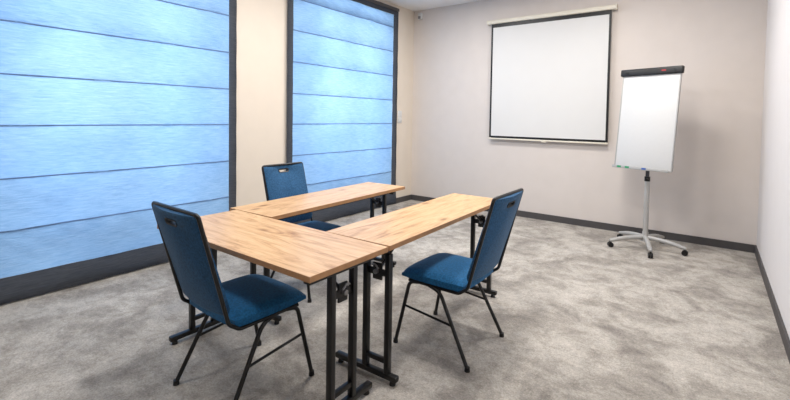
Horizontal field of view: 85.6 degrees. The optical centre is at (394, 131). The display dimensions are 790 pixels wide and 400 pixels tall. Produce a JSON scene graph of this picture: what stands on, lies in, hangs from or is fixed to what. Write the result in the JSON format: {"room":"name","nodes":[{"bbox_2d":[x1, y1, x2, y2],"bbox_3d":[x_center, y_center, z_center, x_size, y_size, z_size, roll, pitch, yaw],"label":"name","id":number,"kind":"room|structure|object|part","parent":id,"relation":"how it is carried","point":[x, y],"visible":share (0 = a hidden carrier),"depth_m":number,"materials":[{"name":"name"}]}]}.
{"room":"meeting room","nodes":[
{"label":"meeting room","id":0,"kind":"room"},
{"bbox_2d":[2,0,413,304],"bbox_3d":[-1.983,-0.369,4.372,0.280,3.165,7.257,2,3,37],"label":"wall","id":1,"kind":"structure","parent":0,"point":[261,93],"depth_m":4.85,"materials":[{"name":"paint"}]},
{"bbox_2d":[0,0,236,304],"bbox_3d":[-2.326,-0.320,3.607,0.081,3.088,2.220,2,3,37],"label":"blind","id":2,"kind":"object","parent":1,"relation":"attached to","point":[110,109],"visible":0.97,"depth_m":3.52,"materials":[{"name":"fabric"}]},
{"bbox_2d":[287,0,398,223],"bbox_3d":[-0.612,-0.376,5.909,0.081,3.088,2.190,2,3,37],"label":"blind","id":3,"kind":"object","parent":1,"relation":"attached to","point":[342,55],"visible":0.89,"depth_m":5.75,"materials":[{"name":"fabric"}]},
{"bbox_2d":[398,111,401,122],"bbox_3d":[0.079,-0.244,6.900,0.020,0.190,0.100,2,3,37],"label":"light switch","id":4,"kind":"object","parent":1,"relation":"attached to","point":[399,112],"visible":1,"depth_m":6.89,"materials":[{"name":"white plastic"}]},
{"bbox_2d":[395,195,410,203],"bbox_3d":[-1.893,1.175,4.333,0.014,0.085,7.243,2,3,37],"label":"baseboard","id":5,"kind":"structure","parent":1,"relation":"attached to","point":[408,197],"depth_m":7.05,"materials":[{"name":"grey plastic"}]},
{"bbox_2d":[0,200,789,399],"bbox_3d":[-0.136,1.341,3.037,4.989,0.100,7.657,2,3,37],"label":"floor","id":6,"kind":"structure","parent":0,"point":[580,317],"depth_m":2.76,"materials":[{"name":"carpet"}]},
{"bbox_2d":[151,201,313,399],"bbox_3d":[-0.823,0.821,2.186,0.511,0.978,0.657,2,3,38],"label":"banquet chair","id":7,"kind":"object","parent":6,"relation":"on","point":[243,302],"visible":1,"depth_m":2.03,"materials":[{"name":"blue fabric"}]},
{"bbox_3d":[-0.963,0.594,1.992,0.420,0.494,0.186,2,3,38],"label":"backrest","id":8,"kind":"part","parent":7,"relation":"part of","materials":[{"name":"blue fabric"}]},
{"bbox_3d":[-1.033,1.092,2.297,0.026,0.408,0.291,3,3,43],"label":"leg","id":9,"kind":"part","parent":7,"relation":"part of","materials":[{"name":"black metal"}]},
{"bbox_3d":[-0.953,0.617,2.007,0.445,0.560,0.188,2,3,38],"label":"frame","id":10,"kind":"part","parent":7,"relation":"part of","materials":[{"name":"black metal"}]},
{"bbox_3d":[-0.796,0.892,2.225,0.443,0.043,0.380,2,3,38],"label":"seat frame","id":11,"kind":"part","parent":7,"relation":"part of","materials":[{"name":"black metal"}]},
{"bbox_3d":[-0.773,0.858,2.253,0.448,0.078,0.443,2,3,38],"label":"seat","id":12,"kind":"part","parent":7,"relation":"part of","materials":[{"name":"blue fabric"}]},
{"bbox_3d":[-0.676,1.107,2.022,0.050,0.408,0.289,2,3,38],"label":"leg","id":13,"kind":"part","parent":7,"relation":"part of","materials":[{"name":"black metal"}]},
{"bbox_3d":[-0.853,1.085,2.525,0.031,0.406,0.162,2,2,28],"label":"leg","id":14,"kind":"part","parent":7,"relation":"part of","materials":[{"name":"black metal"}]},
{"bbox_3d":[-0.502,1.101,2.254,0.162,0.406,0.031,-1,3,-42],"label":"leg","id":15,"kind":"part","parent":7,"relation":"part of","materials":[{"name":"black metal"}]},
{"bbox_2d":[157,210,387,399],"bbox_3d":[-0.727,0.934,2.357,1.325,0.742,0.525,2,3,37],"label":"folding table","id":16,"kind":"object","parent":6,"relation":"on","point":[311,256],"visible":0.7,"depth_m":2.07,"materials":[{"name":"brown wood"}]},
{"bbox_3d":[-1.270,0.918,2.670,0.034,0.636,0.030,2,3,37],"label":"leg post","id":17,"kind":"part","parent":16,"relation":"part of","materials":[{"name":"black metal"}]},
{"bbox_3d":[-1.183,0.915,2.786,0.034,0.636,0.030,2,3,37],"label":"leg post","id":18,"kind":"part","parent":16,"relation":"part of","materials":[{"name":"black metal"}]},
{"bbox_3d":[-0.291,0.959,1.942,0.034,0.636,0.030,2,3,37],"label":"leg post","id":19,"kind":"part","parent":16,"relation":"part of","materials":[{"name":"black metal"}]},
{"bbox_3d":[-0.243,0.628,1.988,0.040,0.034,0.445,2,3,37],"label":"leg frame","id":20,"kind":"part","parent":16,"relation":"part of","materials":[{"name":"black metal"}]},
{"bbox_3d":[-0.204,0.957,2.058,0.034,0.636,0.030,2,3,37],"label":"leg post","id":21,"kind":"part","parent":16,"relation":"part of","materials":[{"name":"black metal"}]},
{"bbox_2d":[262,162,341,302],"bbox_3d":[-0.743,0.774,3.565,0.657,0.978,0.511,2,3,37],"label":"banquet chair","id":22,"kind":"object","parent":6,"relation":"on","point":[290,182],"visible":0.52,"depth_m":3.66,"materials":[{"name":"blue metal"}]},
{"bbox_3d":[-0.914,0.558,3.687,0.188,0.560,0.445,2,3,37],"label":"frame","id":23,"kind":"part","parent":22,"relation":"part of","materials":[{"name":"black metal"}]},
{"bbox_3d":[-0.928,0.534,3.697,0.186,0.494,0.420,2,3,37],"label":"backrest","id":24,"kind":"part","parent":22,"relation":"part of","materials":[{"name":"blue fabric"}]},
{"bbox_3d":[-0.684,1.062,3.251,0.031,0.406,0.162,-1,3,-43],"label":"leg","id":25,"kind":"part","parent":22,"relation":"part of","materials":[{"name":"black metal"}]},
{"bbox_3d":[-0.677,0.814,3.517,0.443,0.078,0.448,2,3,37],"label":"seat","id":26,"kind":"part","parent":22,"relation":"part of","materials":[{"name":"blue fabric"}]},
{"bbox_2d":[230,182,404,324],"bbox_3d":[-0.538,0.896,3.531,0.440,0.742,1.570,2,2,35],"label":"folding table","id":27,"kind":"object","parent":6,"relation":"on","point":[282,208],"visible":0.48,"depth_m":3.34,"materials":[{"name":"brown wood"}]},
{"bbox_3d":[-0.996,0.911,2.997,0.030,0.636,0.034,2,2,35],"label":"leg post","id":28,"kind":"part","parent":27,"relation":"part of","materials":[{"name":"black metal"}]},
{"bbox_3d":[-0.876,0.916,2.915,0.030,0.636,0.034,2,2,35],"label":"leg post","id":29,"kind":"part","parent":27,"relation":"part of","materials":[{"name":"black metal"}]},
{"bbox_3d":[-0.437,0.571,3.429,0.024,0.030,1.320,2,2,35],"label":"apron rail","id":30,"kind":"part","parent":27,"relation":"part of","materials":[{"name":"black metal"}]},
{"bbox_3d":[-0.222,0.883,4.115,0.030,0.636,0.034,2,2,35],"label":"leg post","id":31,"kind":"part","parent":27,"relation":"part of","materials":[{"name":"black metal"}]},
{"bbox_3d":[-0.103,0.888,4.033,0.030,0.636,0.034,2,2,35],"label":"leg post","id":32,"kind":"part","parent":27,"relation":"part of","materials":[{"name":"black metal"}]},
{"bbox_2d":[326,193,496,386],"bbox_3d":[0.250,0.928,2.952,0.482,0.742,1.580,2,2,35],"label":"folding table","id":33,"kind":"object","parent":6,"relation":"on","point":[393,230],"visible":0.73,"depth_m":2.47,"materials":[{"name":"brown wood"}]},
{"bbox_3d":[-0.154,0.948,2.320,0.030,0.636,0.034,2,2,35],"label":"leg post","id":34,"kind":"part","parent":33,"relation":"part of","materials":[{"name":"black metal"}]},
{"bbox_3d":[-0.036,0.953,2.237,0.030,0.636,0.034,2,2,35],"label":"leg post","id":35,"kind":"part","parent":33,"relation":"part of","materials":[{"name":"black metal"}]},
{"bbox_3d":[0.625,0.920,3.434,0.030,0.636,0.034,2,2,35],"label":"leg post","id":36,"kind":"part","parent":33,"relation":"part of","materials":[{"name":"black metal"}]},
{"bbox_3d":[0.744,0.925,3.351,0.030,0.636,0.034,2,2,35],"label":"leg post","id":37,"kind":"part","parent":33,"relation":"part of","materials":[{"name":"black metal"}]},
{"bbox_2d":[393,188,523,372],"bbox_3d":[0.405,0.824,2.643,0.657,0.978,0.511,2,3,37],"label":"banquet chair","id":38,"kind":"object","parent":6,"relation":"on","point":[447,272],"visible":1,"depth_m":2.50,"materials":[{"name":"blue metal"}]},
{"bbox_3d":[0.072,1.096,2.621,0.162,0.406,0.031,2,2,27],"label":"leg","id":39,"kind":"part","parent":38,"relation":"part of","materials":[{"name":"black metal"}]},
{"bbox_3d":[0.337,1.088,2.976,0.031,0.406,0.162,-1,3,-43],"label":"leg","id":40,"kind":"part","parent":38,"relation":"part of","materials":[{"name":"black metal"}]},
{"bbox_3d":[0.338,0.859,2.693,0.443,0.078,0.448,2,3,37],"label":"seat","id":41,"kind":"part","parent":38,"relation":"part of","materials":[{"name":"blue fabric"}]},
{"bbox_3d":[0.302,1.108,2.444,0.289,0.408,0.050,2,3,37],"label":"leg","id":42,"kind":"part","parent":38,"relation":"part of","materials":[{"name":"black metal"}]},
{"bbox_3d":[0.367,0.894,2.673,0.380,0.043,0.443,2,3,37],"label":"seat frame","id":43,"kind":"part","parent":38,"relation":"part of","materials":[{"name":"black metal"}]},
{"bbox_3d":[0.571,1.099,2.805,0.291,0.408,0.026,2,2,31],"label":"leg","id":44,"kind":"part","parent":38,"relation":"part of","materials":[{"name":"black metal"}]},
{"bbox_3d":[0.582,0.623,2.506,0.188,0.560,0.445,2,3,37],"label":"frame","id":45,"kind":"part","parent":38,"relation":"part of","materials":[{"name":"black metal"}]},
{"bbox_3d":[0.597,0.600,2.494,0.186,0.494,0.420,2,3,37],"label":"backrest","id":46,"kind":"part","parent":38,"relation":"part of","materials":[{"name":"blue fabric"}]},
{"bbox_2d":[607,65,687,258],"bbox_3d":[2.768,0.288,4.633,0.747,1.981,0.758,2,3,37],"label":"flip chart","id":47,"kind":"object","parent":6,"relation":"on","point":[650,97],"visible":1,"depth_m":4.65,"materials":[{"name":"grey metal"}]},
{"bbox_3d":[2.545,1.171,4.698,0.360,0.092,0.050,1,2,5],"label":"leg","id":48,"kind":"part","parent":47,"relation":"part of","materials":[{"name":"grey metal"}]},
{"bbox_3d":[2.697,1.167,4.875,0.050,0.092,0.360,0,2,-13],"label":"leg","id":49,"kind":"part","parent":47,"relation":"part of","materials":[{"name":"grey metal"}]},
{"bbox_2d":[612,164,669,172],"bbox_3d":[2.671,0.401,4.654,0.062,0.037,0.590,0,2,-33],"label":"tray","id":50,"kind":"object","parent":47,"relation":"on","point":[645,167],"depth_m":4.62,"materials":[{"name":"grey plastic"}]},
{"bbox_3d":[2.667,1.180,4.499,0.050,0.092,0.360,2,2,23],"label":"leg","id":51,"kind":"part","parent":47,"relation":"part of","materials":[{"name":"grey metal"}]},
{"bbox_3d":[2.769,-0.132,4.694,0.156,1.082,0.610,0,2,-33],"label":"frame","id":52,"kind":"part","parent":47,"relation":"part of","materials":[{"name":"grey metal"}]},
{"bbox_3d":[2.913,1.174,4.785,0.360,0.092,0.050,0,2,-31],"label":"leg","id":53,"kind":"part","parent":47,"relation":"part of","materials":[{"name":"grey metal"}]},
{"bbox_3d":[2.894,1.182,4.553,0.360,0.092,0.050,3,3,41],"label":"leg","id":54,"kind":"part","parent":47,"relation":"part of","materials":[{"name":"grey metal"}]},
{"bbox_2d":[385,0,480,10],"bbox_3d":[-0.086,-1.921,2.921,4.989,0.100,7.657,2,3,37],"label":"ceiling","id":55,"kind":"structure","parent":0,"point":[414,5],"depth_m":6.62,"materials":[{"name":"paint"}]},
{"bbox_2d":[411,0,767,244],"bbox_3d":[2.116,-0.362,5.969,4.989,3.165,0.200,2,3,37],"label":"wall","id":56,"kind":"structure","parent":0,"point":[711,191],"depth_m":5.32,"materials":[{"name":"paint"}]},
{"bbox_2d":[418,13,422,19],"bbox_3d":[0.414,-1.905,7.039,0.072,0.110,0.058,2,3,37],"label":"sensor","id":57,"kind":"object","parent":56,"relation":"attached to","point":[420,15],"visible":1,"depth_m":7.02,"materials":[{"name":"white plastic"}]},
{"bbox_2d":[487,4,617,143],"bbox_3d":[2.050,-0.731,5.825,1.722,1.754,0.089,2,3,37],"label":"projection screen","id":58,"kind":"object","parent":56,"relation":"attached to","point":[550,78],"visible":1,"depth_m":5.76,"materials":[{"name":"fabric"}]},
{"bbox_3d":[2.064,-1.575,5.797,1.700,0.056,0.085,2,3,37],"label":"casing","id":59,"kind":"part","parent":58,"relation":"part of","materials":[{"name":"white metal"}]},
{"bbox_2d":[411,194,754,252],"bbox_3d":[2.068,1.181,5.908,4.489,0.085,0.014,2,3,37],"label":"baseboard","id":60,"kind":"structure","parent":56,"relation":"attached to","point":[579,222],"depth_m":5.28,"materials":[{"name":"grey plastic"}]},
{"bbox_2d":[756,0,789,338],"bbox_3d":[1.809,-0.210,1.551,0.200,3.165,7.257,2,3,37],"label":"wall","id":61,"kind":"structure","parent":0,"point":[773,225],"depth_m":3.44,"materials":[{"name":"paint"}]},
{"bbox_2d":[755,245,789,363],"bbox_3d":[1.696,1.326,1.664,0.014,0.085,7.243,2,3,37],"label":"baseboard","id":62,"kind":"structure","parent":61,"relation":"attached to","point":[782,329],"depth_m":3.10,"materials":[{"name":"grey plastic"}]}
]}

